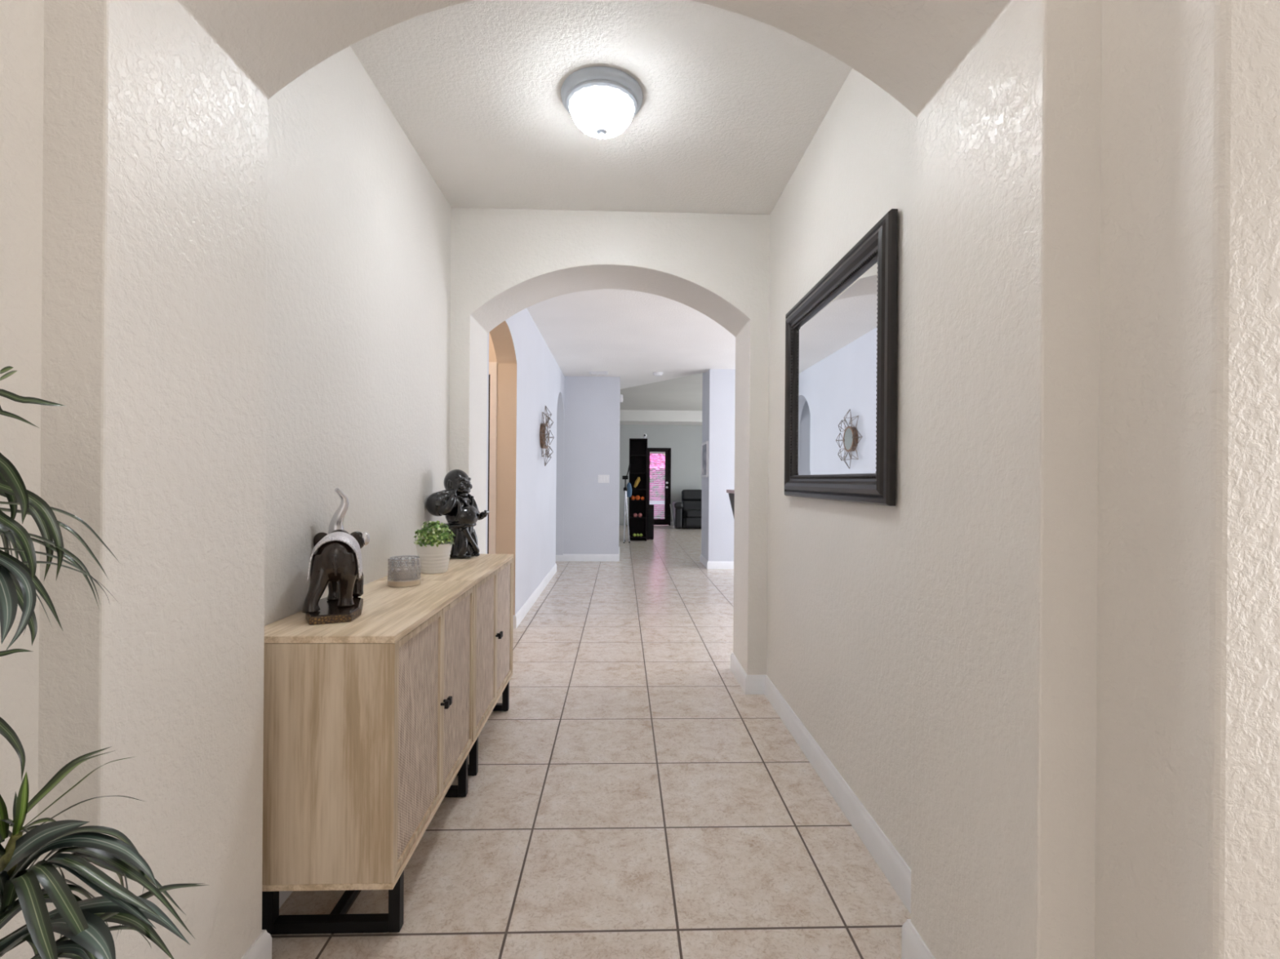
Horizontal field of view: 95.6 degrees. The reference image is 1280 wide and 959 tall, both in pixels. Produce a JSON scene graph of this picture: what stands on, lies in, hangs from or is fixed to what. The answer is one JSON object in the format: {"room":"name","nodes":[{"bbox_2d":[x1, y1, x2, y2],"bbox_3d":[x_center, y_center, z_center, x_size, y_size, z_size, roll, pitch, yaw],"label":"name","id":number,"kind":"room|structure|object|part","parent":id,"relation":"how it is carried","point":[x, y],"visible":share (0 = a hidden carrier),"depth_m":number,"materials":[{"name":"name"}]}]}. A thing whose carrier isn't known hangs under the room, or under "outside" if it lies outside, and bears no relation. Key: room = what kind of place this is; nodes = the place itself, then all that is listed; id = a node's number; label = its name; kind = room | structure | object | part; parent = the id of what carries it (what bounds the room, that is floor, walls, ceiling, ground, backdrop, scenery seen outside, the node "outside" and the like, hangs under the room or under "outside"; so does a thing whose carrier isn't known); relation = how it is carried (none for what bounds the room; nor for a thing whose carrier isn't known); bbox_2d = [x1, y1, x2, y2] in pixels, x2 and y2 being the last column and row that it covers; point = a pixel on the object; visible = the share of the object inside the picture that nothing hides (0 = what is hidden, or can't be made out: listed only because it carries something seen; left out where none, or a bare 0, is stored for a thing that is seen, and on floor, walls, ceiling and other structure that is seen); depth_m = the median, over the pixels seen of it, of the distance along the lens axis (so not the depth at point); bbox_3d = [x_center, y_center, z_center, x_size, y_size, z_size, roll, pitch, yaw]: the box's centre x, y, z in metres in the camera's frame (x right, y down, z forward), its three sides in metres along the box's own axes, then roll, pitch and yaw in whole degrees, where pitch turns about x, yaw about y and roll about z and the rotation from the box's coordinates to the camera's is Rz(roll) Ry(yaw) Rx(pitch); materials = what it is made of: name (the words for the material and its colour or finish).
{"room":"home entrance hallway","nodes":[
{"label":"home entrance hallway","id":0,"kind":"room"},
{"bbox_2d":[0,0,451,958],"bbox_3d":[-1.029,-0.158,0.790,0.100,2.700,4.845,0,0,-2],"label":"wall","id":1,"kind":"structure","parent":0,"point":[358,237],"depth_m":1.83,"materials":[{"name":"beige paint"}]},
{"bbox_2d":[240,891,293,958],"bbox_3d":[-0.935,1.140,1.021,0.124,0.105,5.300,0,0,-2],"label":"baseboard","id":2,"kind":"structure","parent":1,"relation":"attached to","point":[261,948],"depth_m":1.38,"materials":[{"name":"white paint"}]},
{"bbox_2d":[488,332,497,362],"bbox_3d":[-2.100,-0.167,4.696,1.897,2.700,0.120,0,0,-2],"label":"wall","id":3,"kind":"structure","parent":0,"point":[492,357],"depth_m":4.67,"materials":[{"name":"beige paint"}]},
{"bbox_2d":[487,361,497,554],"bbox_3d":[-1.621,0.122,4.637,0.936,2.130,0.028,0,0,-2],"label":"door","id":4,"kind":"structure","parent":3,"relation":"in","point":[492,397],"depth_m":4.64,"materials":[{"name":"brown wood"}]},
{"bbox_2d":[485,308,564,615],"bbox_3d":[-1.115,-0.159,6.050,0.158,2.700,4.835,0,0,-2],"label":"wall","id":5,"kind":"structure","parent":0,"point":[529,517],"depth_m":5.17,"materials":[{"name":"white paint"}]},
{"bbox_2d":[513,563,556,628],"bbox_3d":[-1.126,1.139,6.083,0.184,0.105,2.898,0,0,-2],"label":"baseboard","id":6,"kind":"structure","parent":5,"relation":"attached to","point":[521,614],"depth_m":5.49,"materials":[{"name":"white paint"}]},
{"bbox_2d":[539,405,554,466],"bbox_3d":[-0.981,-0.458,6.092,0.106,0.640,0.640,0,0,-2],"label":"sunburst mirror","id":7,"kind":"object","parent":5,"relation":"attached to","point":[544,437],"visible":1,"depth_m":6.01,"materials":[{"name":"silver glass"}]},
{"bbox_2d":[545,425,547,445],"bbox_3d":[-0.982,-0.458,6.092,0.006,0.244,0.244,0,0,-2],"label":"mirror glass","id":8,"kind":"object","parent":7,"relation":"attached to","point":[546,426],"depth_m":6.08,"materials":[{"name":"white"}]},
{"bbox_2d":[37,0,1102,958],"bbox_3d":[-0.115,-0.151,1.202,1.955,2.700,0.440,0,0,-2],"label":"wall","id":9,"kind":"structure","parent":0,"point":[156,112],"depth_m":1.11,"materials":[{"name":"beige paint"}]},
{"bbox_2d":[730,652,934,958],"bbox_3d":[2.467,1.167,2.405,3.698,0.105,2.708,0,0,-2],"label":"baseboard","id":10,"kind":"structure","parent":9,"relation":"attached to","point":[897,872],"depth_m":2.03,"materials":[{"name":"white paint"}]},
{"bbox_2d":[270,524,911,958],"bbox_3d":[0.572,1.254,6.872,7.600,0.100,17.100,0,0,-2],"label":"floor","id":11,"kind":"structure","parent":0,"point":[629,799],"depth_m":2.04,"materials":[{"name":"beige tile"}]},
{"bbox_2d":[0,366,208,958],"bbox_3d":[-0.778,0.526,0.609,0.408,1.336,0.484,0,0,16],"label":"dracaena plant","id":12,"kind":"object","parent":11,"relation":"on","point":[82,922],"visible":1,"depth_m":0.69,"materials":[{"name":"green plant"}]},
{"bbox_2d":[262,580,475,934],"bbox_3d":[-0.815,0.794,1.860,0.408,0.800,0.806,0,0,-2],"label":"sideboard","id":13,"kind":"object","parent":11,"relation":"on","point":[369,719],"visible":0.97,"depth_m":1.46,"materials":[{"name":"brown wood"}]},
{"bbox_2d":[302,488,369,625],"bbox_3d":[-0.902,0.210,1.736,0.168,0.366,0.335,0,0,-24],"label":"elephant figurine","id":14,"kind":"object","parent":13,"relation":"on","point":[336,564],"visible":1,"depth_m":1.66,"materials":[{"name":"ceramic"}]},
{"bbox_2d":[306,531,362,581],"bbox_3d":[-0.900,0.226,1.721,0.136,0.130,0.144,0,0,-24],"label":"blanket","id":15,"kind":"object","parent":14,"relation":"on","point":[344,543],"depth_m":1.66,"materials":[{"name":"silver metal"}]},
{"bbox_3d":[-0.828,1.025,1.859,0.385,0.016,0.806,0,0,-2],"label":"rail","id":16,"kind":"part","parent":13,"relation":"part of","materials":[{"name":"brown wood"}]},
{"bbox_3d":[-0.823,0.403,1.859,0.385,0.018,0.805,0,0,-2],"label":"panel","id":17,"kind":"part","parent":13,"relation":"part of","materials":[{"name":"brown wood"}]},
{"bbox_2d":[387,555,421,587],"bbox_3d":[-0.880,0.341,2.168,0.116,0.104,0.116,0,0,-2],"label":"candle holder","id":18,"kind":"object","parent":13,"relation":"on","point":[401,576],"visible":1,"depth_m":2.13,"materials":[{"name":"glass"}]},
{"bbox_2d":[392,565,416,580],"bbox_3d":[-0.880,0.352,2.168,0.080,0.066,0.080,0,0,-2],"label":"candle","id":19,"kind":"object","parent":18,"relation":"on","point":[406,573],"depth_m":2.13,"materials":[{"name":"wax"}]},
{"bbox_3d":[-0.641,0.716,1.672,0.008,0.562,0.345,0,0,-2],"label":"rattan panel","id":20,"kind":"part","parent":13,"relation":"part of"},
{"bbox_3d":[-0.639,0.716,1.672,0.017,0.600,0.383,0,0,-2],"label":"door","id":21,"kind":"part","parent":13,"relation":"part of","materials":[{"name":"brown wood"}]},
{"bbox_3d":[-0.623,0.717,1.851,0.026,0.024,0.020,0,0,-2],"label":"knob","id":22,"kind":"part","parent":13,"relation":"part of","materials":[{"name":"black metal"}]},
{"bbox_3d":[-0.624,0.717,1.880,0.026,0.024,0.020,0,0,-2],"label":"knob","id":23,"kind":"part","parent":13,"relation":"part of","materials":[{"name":"black metal"}]},
{"bbox_3d":[-0.653,0.716,2.058,0.008,0.562,0.345,0,0,-2],"label":"rattan panel","id":24,"kind":"part","parent":13,"relation":"part of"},
{"bbox_3d":[-0.651,0.716,2.058,0.017,0.600,0.383,0,0,-2],"label":"door","id":25,"kind":"part","parent":13,"relation":"part of","materials":[{"name":"brown wood"}]},
{"bbox_2d":[377,554,513,776],"bbox_3d":[-0.840,0.793,2.667,0.408,0.800,0.806,0,0,-2],"label":"sideboard","id":26,"kind":"object","parent":11,"relation":"on","point":[492,575],"visible":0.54,"depth_m":2.61,"materials":[{"name":"brown wood"}]},
{"bbox_2d":[413,520,455,573],"bbox_3d":[-0.874,0.284,2.464,0.164,0.218,0.170,0,0,-2],"label":"potted plant","id":27,"kind":"object","parent":26,"relation":"on","point":[434,546],"visible":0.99,"depth_m":2.41,"materials":[{"name":"green plant"}]},
{"bbox_3d":[-0.875,0.248,2.461,0.130,0.090,0.126,0,0,-2],"label":"stem","id":28,"kind":"part","parent":27,"relation":"part of","materials":[{"name":"green plant"}]},
{"bbox_3d":[-0.874,0.331,2.464,0.152,0.124,0.152,0,0,-2],"label":"pot","id":29,"kind":"part","parent":27,"relation":"part of","materials":[{"name":"white ceramic"}]},
{"bbox_3d":[-0.849,0.402,2.667,0.385,0.018,0.805,0,0,-2],"label":"panel","id":30,"kind":"part","parent":26,"relation":"part of","materials":[{"name":"brown wood"}]},
{"bbox_2d":[426,469,489,558],"bbox_3d":[-0.927,0.170,2.912,0.296,0.444,0.190,0,0,-43],"label":"monk statue","id":31,"kind":"object","parent":26,"relation":"on","point":[460,508],"visible":0.92,"depth_m":2.87,"materials":[{"name":"black ceramic"}]},
{"bbox_3d":[-0.667,0.716,2.480,0.008,0.562,0.345,0,0,-2],"label":"rattan panel","id":32,"kind":"part","parent":26,"relation":"part of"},
{"bbox_3d":[-0.664,0.716,2.480,0.017,0.600,0.383,0,0,-2],"label":"door","id":33,"kind":"part","parent":26,"relation":"part of","materials":[{"name":"brown wood"}]},
{"bbox_3d":[-0.854,1.025,2.667,0.385,0.016,0.806,0,0,-2],"label":"rail","id":34,"kind":"part","parent":26,"relation":"part of","materials":[{"name":"brown wood"}]},
{"bbox_3d":[-0.851,0.720,2.667,0.385,0.616,0.805,0,0,-2],"label":"panel","id":35,"kind":"part","parent":26,"relation":"part of","materials":[{"name":"brown wood"}]},
{"bbox_3d":[-0.648,0.717,2.659,0.026,0.024,0.020,0,0,-2],"label":"knob","id":36,"kind":"part","parent":26,"relation":"part of","materials":[{"name":"black metal"}]},
{"bbox_3d":[-0.679,0.716,2.866,0.008,0.562,0.345,0,0,-2],"label":"rattan panel","id":37,"kind":"part","parent":26,"relation":"part of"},
{"bbox_3d":[-0.676,0.716,2.866,0.017,0.600,0.383,0,0,-2],"label":"door","id":38,"kind":"part","parent":26,"relation":"part of","materials":[{"name":"brown wood"}]},
{"bbox_2d":[622,463,631,543],"bbox_3d":[-0.260,0.447,11.057,0.159,1.503,0.328,0,0,-2],"label":"tripod","id":39,"kind":"object","parent":11,"relation":"on","point":[625,489],"visible":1,"depth_m":11.01,"materials":[{"name":"silver metal"}]},
{"bbox_3d":[-0.288,0.682,10.968,0.039,1.010,0.141,0,0,-2],"label":"leg","id":40,"kind":"part","parent":39,"relation":"part of","materials":[{"name":"silver metal"}]},
{"bbox_3d":[-0.233,0.682,11.021,0.105,1.010,0.025,0,0,29],"label":"leg","id":41,"kind":"part","parent":39,"relation":"part of","materials":[{"name":"silver metal"}]},
{"bbox_2d":[626,482,631,497],"bbox_3d":[-0.209,0.198,11.219,0.110,0.280,0.064,0,0,-2],"label":"cloth bag","id":42,"kind":"object","parent":39,"relation":"hanging from","point":[628,485],"visible":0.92,"depth_m":11.20,"materials":[{"name":"blue fabric"}]},
{"bbox_2d":[628,438,647,541],"bbox_3d":[-0.041,0.200,11.485,0.350,2.000,0.340,0,0,-2],"label":"shelf","id":43,"kind":"object","parent":11,"relation":"on","point":[637,446],"visible":0.88,"depth_m":11.64,"materials":[{"name":"black wood"}]},
{"bbox_3d":[-0.206,0.198,11.479,0.020,2.000,0.340,0,0,-2],"label":"panel","id":44,"kind":"part","parent":43,"relation":"part of","materials":[{"name":"brown wood"}]},
{"bbox_2d":[633,476,640,488],"bbox_3d":[-0.058,0.056,11.374,0.134,0.214,0.080,0,0,-2],"label":"roll","id":45,"kind":"object","parent":43,"relation":"on","point":[637,482],"visible":1,"depth_m":11.35,"materials":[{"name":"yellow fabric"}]},
{"bbox_3d":[-0.043,0.416,11.479,0.310,0.018,0.330,0,0,-2],"label":"shelf","id":46,"kind":"part","parent":43,"relation":"part of","materials":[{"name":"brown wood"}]},
{"bbox_3d":[-0.045,0.751,11.479,0.310,0.018,0.330,0,0,-2],"label":"shelf","id":47,"kind":"part","parent":43,"relation":"part of","materials":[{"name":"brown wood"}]},
{"bbox_3d":[-0.049,1.131,11.479,0.310,0.018,0.330,0,0,-2],"label":"shelf","id":48,"kind":"part","parent":43,"relation":"part of","materials":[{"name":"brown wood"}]},
{"bbox_3d":[-0.034,-0.790,11.485,0.350,0.020,0.340,0,0,-2],"label":"panel","id":49,"kind":"part","parent":43,"relation":"part of","materials":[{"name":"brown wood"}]},
{"bbox_3d":[-0.036,-0.469,11.479,0.310,0.018,0.330,0,0,-2],"label":"shelf","id":50,"kind":"part","parent":43,"relation":"part of","materials":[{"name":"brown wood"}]},
{"bbox_3d":[0.123,0.201,11.490,0.020,2.000,0.340,0,0,-2],"label":"panel","id":51,"kind":"part","parent":43,"relation":"part of","materials":[{"name":"brown wood"}]},
{"bbox_2d":[646,504,653,539],"bbox_3d":[0.203,0.852,11.734,0.135,0.699,0.318,0,0,-2],"label":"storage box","id":52,"kind":"object","parent":11,"relation":"on","point":[650,515],"visible":0.9,"depth_m":11.58,"materials":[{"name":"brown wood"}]},
{"bbox_3d":[0.208,0.877,11.579,0.105,0.550,0.009,0,0,-2],"label":"panel","id":53,"kind":"part","parent":52,"relation":"part of","materials":[{"name":"black metal"}]},
{"bbox_2d":[670,504,674,528],"bbox_3d":[0.791,0.904,14.232,0.120,0.598,0.020,0,0,-2],"label":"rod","id":54,"kind":"object","parent":11,"relation":"on","point":[670,504],"visible":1,"depth_m":14.22,"materials":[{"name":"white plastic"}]},
{"bbox_2d":[671,489,702,528],"bbox_3d":[1.435,0.720,14.493,1.230,0.923,0.900,0,0,-2],"label":"recliner","id":55,"kind":"object","parent":11,"relation":"on","point":[686,513],"visible":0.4,"depth_m":14.17,"materials":[{"name":"black leather"}]},
{"bbox_3d":[0.934,0.917,14.467,0.170,0.520,0.760,0,0,-2],"label":"armrest","id":56,"kind":"part","parent":55,"relation":"part of","materials":[{"name":"black leather"}]},
{"bbox_3d":[1.426,0.679,14.783,0.720,0.304,0.200,0,0,-2],"label":"backrest","id":57,"kind":"part","parent":55,"relation":"part of","materials":[{"name":"black leather"}]},
{"bbox_2d":[681,489,702,500],"bbox_3d":[1.427,0.404,14.808,0.740,0.292,0.204,0,0,-2],"label":"cushion","id":58,"kind":"object","parent":55,"relation":"on","point":[686,495],"depth_m":14.72,"materials":[{"name":"black leather"}]},
{"bbox_2d":[683,509,701,517],"bbox_3d":[1.437,0.846,14.388,0.660,0.190,0.630,0,0,-2],"label":"seat cushion","id":59,"kind":"object","parent":55,"relation":"on","point":[686,513],"depth_m":14.08,"materials":[{"name":"black leather"}]},
{"bbox_2d":[701,368,735,561],"bbox_3d":[2.581,-0.230,8.236,3.322,2.900,0.700,0,0,-2],"label":"wall pier","id":60,"kind":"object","parent":11,"relation":"on","point":[718,394],"visible":0.15,"depth_m":7.84,"materials":[{"name":"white paint"}]},
{"bbox_2d":[701,440,708,477],"bbox_3d":[0.910,-0.278,8.163,0.022,0.490,0.540,0,0,-2],"label":"framed picture","id":61,"kind":"object","parent":60,"relation":"attached to","point":[704,446],"visible":1,"depth_m":8.13,"materials":[{"name":"white plastic"}]},
{"bbox_2d":[702,444,706,475],"bbox_3d":[0.913,-0.278,8.163,0.008,0.430,0.480,0,0,-2],"label":"print","id":62,"kind":"object","parent":61,"relation":"attached to","point":[704,446],"depth_m":8.16},
{"bbox_2d":[700,554,733,568],"bbox_3d":[2.513,1.167,8.227,3.236,0.105,0.714,0,0,-2],"label":"baseboard","id":63,"kind":"object","parent":60,"relation":"attached to","point":[708,565],"visible":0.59,"depth_m":7.83,"materials":[{"name":"white paint"}]},
{"bbox_2d":[726,489,734,516],"bbox_3d":[1.732,0.664,5.933,1.600,1.100,0.650,0,0,-2],"label":"breakfast bar","id":64,"kind":"object","parent":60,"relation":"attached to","point":[731,492],"visible":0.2,"depth_m":6.11,"materials":[{"name":"stone"}]},
{"bbox_2d":[563,376,620,554],"bbox_3d":[-1.754,-0.264,9.039,2.865,2.900,1.180,0,0,-2],"label":"wall","id":65,"kind":"structure","parent":0,"point":[592,404],"depth_m":8.48,"materials":[{"name":"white paint"}]},
{"bbox_2d":[555,546,619,561],"bbox_3d":[-1.704,1.134,8.944,2.779,0.105,1.014,0,0,-2],"label":"baseboard","id":66,"kind":"structure","parent":65,"relation":"attached to","point":[565,557],"depth_m":8.47,"materials":[{"name":"white paint"}]},
{"bbox_2d":[598,475,608,483],"bbox_3d":[-0.532,-0.009,8.482,0.164,0.116,0.010,0,0,-2],"label":"light switch","id":67,"kind":"object","parent":65,"relation":"attached to","point":[602,478],"visible":1,"depth_m":8.48,"materials":[{"name":"white plastic"}]},
{"bbox_2d":[619,394,622,402],"bbox_3d":[-0.274,-1.202,8.615,0.050,0.110,0.060,0,0,-2],"label":"sensor","id":68,"kind":"object","parent":65,"relation":"attached to","point":[620,395],"visible":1,"depth_m":8.59,"materials":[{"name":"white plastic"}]},
{"bbox_2d":[350,0,852,389],"bbox_3d":[0.686,-1.645,4.013,7.600,0.300,11.380,0,0,-2],"label":"ceiling","id":69,"kind":"structure","parent":0,"point":[733,103],"depth_m":2.42,"materials":[{"name":"paint"}]},
{"bbox_2d":[560,66,643,138],"bbox_3d":[-0.149,-1.418,2.266,0.320,0.167,0.320,0,0,-2],"label":"ceiling light","id":70,"kind":"object","parent":69,"relation":"attached to","point":[602,101],"visible":1,"depth_m":2.18,"materials":[{"name":"glass"}]},
{"bbox_3d":[-0.149,-1.407,2.266,0.259,0.092,0.255,0,0,-2],"label":"lamp shade","id":71,"kind":"part","parent":70,"relation":"part of","materials":[{"name":"white glass"}]},
{"bbox_2d":[653,372,662,376],"bbox_3d":[0.253,-1.477,8.162,0.144,0.043,0.144,0,0,-2],"label":"smoke detector","id":72,"kind":"object","parent":69,"relation":"attached to","point":[656,374],"visible":1,"depth_m":8.12,"materials":[{"name":"white plastic"}]},
{"bbox_2d":[448,207,769,675],"bbox_3d":[0.691,-0.145,3.479,7.600,2.700,0.420,0,0,-2],"label":"wall","id":73,"kind":"structure","parent":0,"point":[504,263],"depth_m":3.26,"materials":[{"name":"beige paint"}]},
{"bbox_2d":[649,453,665,519],"bbox_3d":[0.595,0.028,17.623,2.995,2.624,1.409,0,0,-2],"label":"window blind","id":74,"kind":"object","parent":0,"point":[650,454],"visible":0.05,"depth_m":17.14,"materials":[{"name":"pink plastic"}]},
{"bbox_2d":[618,424,702,525],"bbox_3d":[0.318,-0.247,15.258,7.600,2.900,0.120,0,0,-2],"label":"wall","id":75,"kind":"structure","parent":0,"point":[685,442],"depth_m":15.22,"materials":[{"name":"grey paint"}]},
{"bbox_2d":[649,451,665,518],"bbox_3d":[0.454,0.149,15.207,0.405,1.750,0.035,0,0,-2],"label":"window blind","id":76,"kind":"object","parent":75,"relation":"attached to","point":[651,452],"depth_m":15.21,"materials":[{"name":"pink"}]},
{"bbox_2d":[647,448,671,525],"bbox_3d":[0.490,0.189,15.231,0.630,2.030,0.205,0,0,-2],"label":"door","id":77,"kind":"structure","parent":75,"relation":"in","point":[667,451],"depth_m":15.22,"materials":[{"name":"brown wood"}]},
{"bbox_2d":[619,409,702,425],"bbox_3d":[0.345,-1.562,14.708,7.400,0.270,0.980,0,0,-2],"label":"trim","id":78,"kind":"structure","parent":75,"relation":"attached to","point":[637,417],"depth_m":14.23,"materials":[{"name":"paint"}]},
{"bbox_2d":[620,373,702,410],"bbox_3d":[0.444,-1.832,11.669,7.600,0.270,7.500,0,0,-2],"label":"ceiling","id":79,"kind":"structure","parent":0,"point":[682,393],"depth_m":11.72,"materials":[{"name":"grey paint"}]},
{"bbox_2d":[766,68,916,869],"bbox_3d":[0.801,-0.144,2.362,0.100,2.700,1.820,0,0,-2],"label":"wall","id":80,"kind":"structure","parent":0,"point":[840,624],"depth_m":2.08,"materials":[{"name":"beige paint"}]},
{"bbox_2d":[784,208,897,506],"bbox_3d":[0.730,-0.364,2.279,0.039,0.886,1.100,0,0,-2],"label":"wall mirror","id":81,"kind":"object","parent":80,"relation":"attached to","point":[840,402],"visible":1,"depth_m":2.08,"materials":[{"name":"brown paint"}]},
{"bbox_2d":[795,258,877,475],"bbox_3d":[0.747,-0.364,2.280,0.006,0.698,0.912,0,0,-2],"label":"mirror glass","id":82,"kind":"object","parent":81,"relation":"attached to","point":[836,339],"depth_m":2.17,"materials":[{"name":"white"}]},
{"bbox_2d":[1094,0,1279,958],"bbox_3d":[1.733,-0.136,1.063,1.870,2.700,0.455,0,0,-2],"label":"wall","id":83,"kind":"structure","parent":0,"point":[1188,784],"depth_m":0.85,"materials":[{"name":"beige paint"}]},
{"bbox_3d":[0.864,1.277,19.738,9.000,0.100,8.600,0,0,-2],"label":"floor","id":84,"kind":"structure","parent":0,"visible":0},
{"bbox_2d":[649,501,664,503],"bbox_3d":[0.571,0.914,16.427,2.600,0.620,0.060,0,0,-2],"label":"rail","id":85,"kind":"object","parent":84,"relation":"on","point":[650,501],"visible":0.02,"depth_m":16.39,"materials":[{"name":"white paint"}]}
]}

